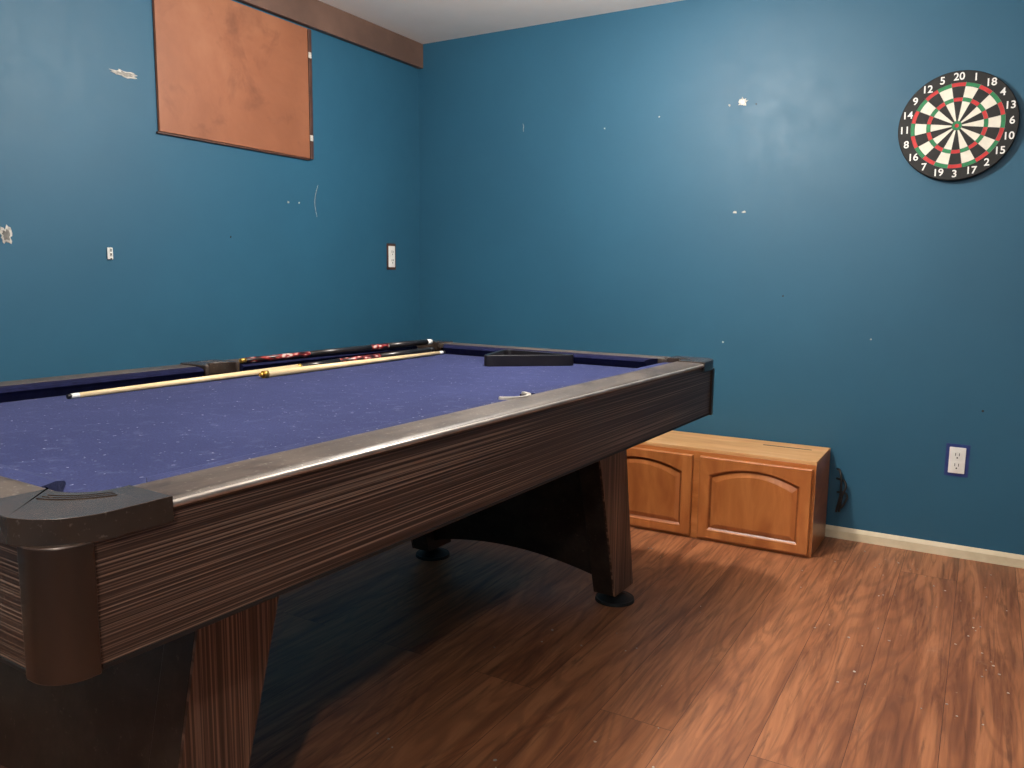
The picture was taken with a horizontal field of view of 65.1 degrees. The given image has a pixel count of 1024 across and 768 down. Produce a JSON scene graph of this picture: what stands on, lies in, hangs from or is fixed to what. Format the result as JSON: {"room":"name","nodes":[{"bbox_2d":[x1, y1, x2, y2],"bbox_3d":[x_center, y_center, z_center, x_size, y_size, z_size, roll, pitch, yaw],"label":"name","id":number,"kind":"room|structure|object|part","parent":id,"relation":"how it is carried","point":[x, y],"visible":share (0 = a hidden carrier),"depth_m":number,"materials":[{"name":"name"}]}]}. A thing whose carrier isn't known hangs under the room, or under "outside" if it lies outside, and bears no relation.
{"room":"game room","nodes":[
{"label":"game room","id":0,"kind":"room"},
{"bbox_2d":[0,0,419,381],"bbox_3d":[-1.871,-0.380,2.232,0.104,2.319,5.399,5,9,30],"label":"wall","id":1,"kind":"structure","parent":0,"point":[86,170],"depth_m":3.08,"materials":[{"name":"blue paint"}]},
{"bbox_2d":[107,247,112,259],"bbox_3d":[-1.433,-0.466,2.862,0.009,0.042,0.020,5,9,30],"label":"electrical outlet","id":2,"kind":"object","parent":1,"relation":"attached to","point":[109,250],"visible":1,"depth_m":2.86,"materials":[{"name":"white plastic"}]},
{"bbox_2d":[152,0,309,159],"bbox_3d":[-1.117,-1.258,3.280,0.013,0.571,0.783,5,9,30],"label":"plywood","id":3,"kind":"object","parent":1,"relation":"attached to","point":[231,72],"depth_m":3.24,"materials":[{"name":"brown wood"}]},
{"bbox_3d":[-1.122,-0.979,3.318,0.010,0.007,0.783,5,9,30],"label":"lower edge","id":4,"kind":"part","parent":3,"relation":"part of","materials":[{"name":"brown wood"}]},
{"bbox_2d":[307,29,313,159],"bbox_3d":[-0.912,-1.305,3.623,0.015,0.565,0.019,5,9,30],"label":"hinge strip","id":5,"kind":"object","parent":1,"relation":"attached to","point":[308,30],"visible":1,"depth_m":3.62,"materials":[{"name":"brown wood"}]},
{"bbox_2d":[235,0,422,68],"bbox_3d":[-1.804,-1.462,2.055,0.030,0.125,5.199,5,9,30],"label":"ceiling beam","id":6,"kind":"structure","parent":1,"relation":"attached to","point":[317,15],"depth_m":3.75,"materials":[{"name":"brown wood"}]},
{"bbox_2d":[387,243,395,269],"bbox_3d":[-0.630,-0.668,4.211,0.010,0.136,0.072,5,9,30],"label":"electrical outlet","id":7,"kind":"object","parent":1,"relation":"attached to","point":[391,248],"visible":1,"depth_m":4.21,"materials":[{"name":"white plastic"}]},
{"bbox_3d":[-0.631,-0.668,4.211,0.005,0.110,0.050,5,9,30],"label":"plate","id":8,"kind":"part","parent":7,"relation":"part of","materials":[{"name":"white plastic"}]},
{"bbox_2d":[319,0,681,43],"bbox_3d":[0.085,-1.405,0.940,4.613,0.100,5.399,5,9,30],"label":"ceiling","id":9,"kind":"structure","parent":0,"point":[421,21],"depth_m":3.74,"materials":[{"name":"paint"}]},
{"bbox_2d":[0,526,1023,767],"bbox_3d":[0.058,0.992,1.261,4.613,0.100,5.399,5,9,30],"label":"floor","id":10,"kind":"structure","parent":0,"point":[395,644],"depth_m":2.31,"materials":[{"name":"laminate"}]},
{"bbox_2d":[0,340,714,767],"bbox_3d":[-0.443,0.392,2.191,1.290,0.833,2.261,5,9,32],"label":"pool table","id":11,"kind":"object","parent":10,"relation":"on","point":[151,540],"visible":0.9,"depth_m":1.42,"materials":[{"name":"brown wood"}]},
{"bbox_3d":[-1.016,0.107,1.231,0.984,0.016,0.094,5,9,32],"label":"rail","id":12,"kind":"part","parent":11,"relation":"part of","materials":[{"name":"laminate"}]},
{"bbox_2d":[0,464,65,491],"bbox_3d":[-0.978,0.110,1.292,0.916,0.036,0.048,5,9,32],"label":"cushion","id":13,"kind":"object","parent":11,"relation":"on","point":[35,481],"depth_m":1.07,"materials":[{"name":"blue fabric"}]},
{"bbox_3d":[-0.857,0.520,1.547,0.714,0.580,0.152,5,9,32],"label":"leg panel","id":14,"kind":"part","parent":11,"relation":"part of","materials":[{"name":"black laminate"}]},
{"bbox_3d":[-1.218,0.000,2.018,0.094,0.016,0.920,5,9,32],"label":"rail","id":15,"kind":"part","parent":11,"relation":"part of","materials":[{"name":"fabric"}]},
{"bbox_2d":[0,366,203,402],"bbox_3d":[-1.150,0.014,1.994,0.048,0.036,0.882,5,9,32],"label":"cushion","id":16,"kind":"object","parent":11,"relation":"on","point":[58,388],"depth_m":2.06,"materials":[{"name":"fabric"}]},
{"bbox_3d":[-0.511,0.565,1.369,0.074,0.615,0.295,5,9,32],"label":"leg","id":17,"kind":"part","parent":11,"relation":"part of","materials":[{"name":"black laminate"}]},
{"bbox_3d":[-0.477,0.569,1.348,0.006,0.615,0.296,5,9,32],"label":"leg","id":18,"kind":"part","parent":11,"relation":"part of","materials":[{"name":"laminate"}]},
{"bbox_2d":[66,347,434,398],"bbox_3d":[-0.699,-0.056,2.576,0.027,0.028,1.470,5,9,31],"label":"pool cue","id":19,"kind":"object","parent":11,"relation":"on","point":[256,372],"visible":0.71,"depth_m":2.35,"materials":[{"name":"brown wood"}]},
{"bbox_2d":[146,400,505,481],"bbox_3d":[-0.264,0.098,1.440,0.048,0.036,0.882,5,9,32],"label":"cushion","id":20,"kind":"object","parent":11,"relation":"on","point":[272,452],"depth_m":1.30,"materials":[{"name":"blue fabric"}]},
{"bbox_2d":[240,346,417,371],"bbox_3d":[-0.612,-0.092,2.837,0.048,0.036,0.882,5,9,32],"label":"cushion","id":21,"kind":"object","parent":11,"relation":"on","point":[292,361],"depth_m":2.68,"materials":[{"name":"fabric"}]},
{"bbox_2d":[239,339,432,362],"bbox_3d":[-0.580,-0.122,2.847,0.023,0.023,0.925,6,9,33],"label":"cue butt","id":22,"kind":"object","parent":11,"relation":"on","point":[424,341],"visible":1,"depth_m":2.80,"materials":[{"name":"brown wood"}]},
{"bbox_2d":[258,351,445,377],"bbox_3d":[-0.509,-0.078,2.780,0.021,0.021,0.940,5,9,30],"label":"shaft","id":23,"kind":"object","parent":11,"relation":"on","point":[287,371],"visible":1,"depth_m":2.64,"materials":[{"name":"brown wood"}]},
{"bbox_3d":[0.065,0.040,1.823,0.094,0.016,1.955,5,9,32],"label":"rail","id":24,"kind":"part","parent":11,"relation":"part of","materials":[{"name":"laminate"}]},
{"bbox_3d":[-0.356,0.341,3.058,0.074,0.615,0.319,5,9,32],"label":"leg","id":25,"kind":"part","parent":11,"relation":"part of","materials":[{"name":"black laminate"}]},
{"bbox_3d":[0.103,0.044,1.798,0.008,0.009,1.947,5,9,32],"label":"edge trim","id":26,"kind":"part","parent":11,"relation":"part of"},
{"bbox_3d":[-0.029,0.355,2.846,0.714,0.580,0.152,5,9,32],"label":"leg panel","id":27,"kind":"part","parent":11,"relation":"part of","materials":[{"name":"black laminate"}]},
{"bbox_2d":[484,349,573,365],"bbox_3d":[0.044,-0.087,2.826,0.302,0.038,0.241,5,9,30],"label":"rack","id":28,"kind":"object","parent":11,"relation":"on","point":[506,357],"visible":1,"depth_m":2.79,"materials":[{"name":"black plastic"}]},
{"bbox_2d":[443,344,657,367],"bbox_3d":[0.102,-0.104,2.985,0.916,0.036,0.048,5,9,32],"label":"cushion","id":29,"kind":"object","parent":11,"relation":"on","point":[588,359],"depth_m":2.87,"materials":[{"name":"fabric"}]},
{"bbox_3d":[0.140,-0.122,3.043,0.984,0.016,0.094,5,9,32],"label":"rail","id":30,"kind":"part","parent":11,"relation":"part of","materials":[{"name":"laminate"}]},
{"bbox_3d":[0.302,0.404,2.646,0.074,0.615,0.319,5,9,32],"label":"leg","id":31,"kind":"part","parent":11,"relation":"part of","materials":[{"name":"black laminate"}]},
{"bbox_2d":[529,362,671,394],"bbox_3d":[0.273,-0.008,2.283,0.048,0.036,0.882,5,9,32],"label":"cushion","id":32,"kind":"object","parent":11,"relation":"on","point":[564,386],"depth_m":2.18,"materials":[{"name":"blue fabric"}]},
{"bbox_3d":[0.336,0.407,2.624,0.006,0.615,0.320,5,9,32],"label":"leg","id":33,"kind":"part","parent":11,"relation":"part of","materials":[{"name":"laminate"}]},
{"bbox_2d":[376,548,1021,767],"bbox_3d":[0.848,0.828,2.175,1.792,0.001,2.547,5,9,30],"label":"debris","id":34,"kind":"object","parent":10,"relation":"on","point":[651,548],"visible":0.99,"depth_m":2.34,"materials":[{"name":"paint"}]},
{"bbox_2d":[419,0,1023,554],"bbox_3d":[1.415,-0.494,3.364,4.413,2.319,0.104,5,9,30],"label":"wall","id":35,"kind":"structure","parent":0,"point":[567,231],"depth_m":3.47,"materials":[{"name":"blue paint"}]},
{"bbox_2d":[825,525,1023,568],"bbox_3d":[1.375,0.636,3.468,4.373,0.050,0.012,5,9,30],"label":"baseboard","id":36,"kind":"structure","parent":35,"relation":"attached to","point":[920,545],"depth_m":3.28,"materials":[{"name":"beige wood"}]},
{"bbox_2d":[944,443,970,477],"bbox_3d":[1.771,0.304,3.192,0.084,0.130,0.010,5,9,30],"label":"electrical outlet","id":37,"kind":"object","parent":35,"relation":"attached to","point":[957,456],"visible":1,"depth_m":3.19,"materials":[{"name":"white plastic"}]},
{"bbox_2d":[952,461,960,469],"bbox_3d":[1.769,0.325,3.193,0.031,0.034,0.005,5,9,30],"label":"receptacle","id":38,"kind":"object","parent":37,"relation":"attached to","point":[956,465],"depth_m":3.19,"materials":[{"name":"white plastic"}]},
{"bbox_3d":[1.771,0.304,3.193,0.058,0.105,0.005,5,9,30],"label":"plate","id":39,"kind":"part","parent":37,"relation":"part of","materials":[{"name":"white plastic"}]},
{"bbox_2d":[953,451,961,459],"bbox_3d":[1.770,0.283,3.187,0.031,0.034,0.005,5,9,30],"label":"receptacle","id":40,"kind":"object","parent":37,"relation":"attached to","point":[957,455],"depth_m":3.18,"materials":[{"name":"white plastic"}]},
{"bbox_2d":[898,70,1019,180],"bbox_3d":[1.696,-0.983,3.059,0.415,0.415,0.030,3,8,30],"label":"dartboard","id":41,"kind":"object","parent":35,"relation":"attached to","point":[959,125],"visible":1,"depth_m":3.04,"materials":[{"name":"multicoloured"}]},
{"bbox_2d":[627,430,830,557],"bbox_3d":[0.856,0.448,3.541,0.960,0.393,0.340,5,9,30],"label":"cabinet","id":42,"kind":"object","parent":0,"point":[751,493],"depth_m":3.34,"materials":[{"name":"brown wood"}]},
{"bbox_3d":[0.567,0.455,3.526,0.454,0.348,0.018,5,9,30],"label":"door","id":43,"kind":"part","parent":42,"relation":"part of","materials":[{"name":"brown wood"}]},
{"bbox_3d":[0.864,0.259,3.526,0.960,0.014,0.317,5,9,30],"label":"panel","id":44,"kind":"part","parent":42,"relation":"part of","materials":[{"name":"brown wood"}]},
{"bbox_3d":[0.984,0.492,3.283,0.450,0.348,0.018,5,9,30],"label":"door","id":45,"kind":"part","parent":42,"relation":"part of","materials":[{"name":"brown wood"}]},
{"bbox_2d":[835,468,847,511],"bbox_3d":[1.401,0.454,3.412,0.057,0.190,0.053,5,9,30],"label":"cable","id":46,"kind":"object","parent":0,"point":[841,493],"depth_m":3.40,"materials":[{"name":"black plastic"}]}
]}

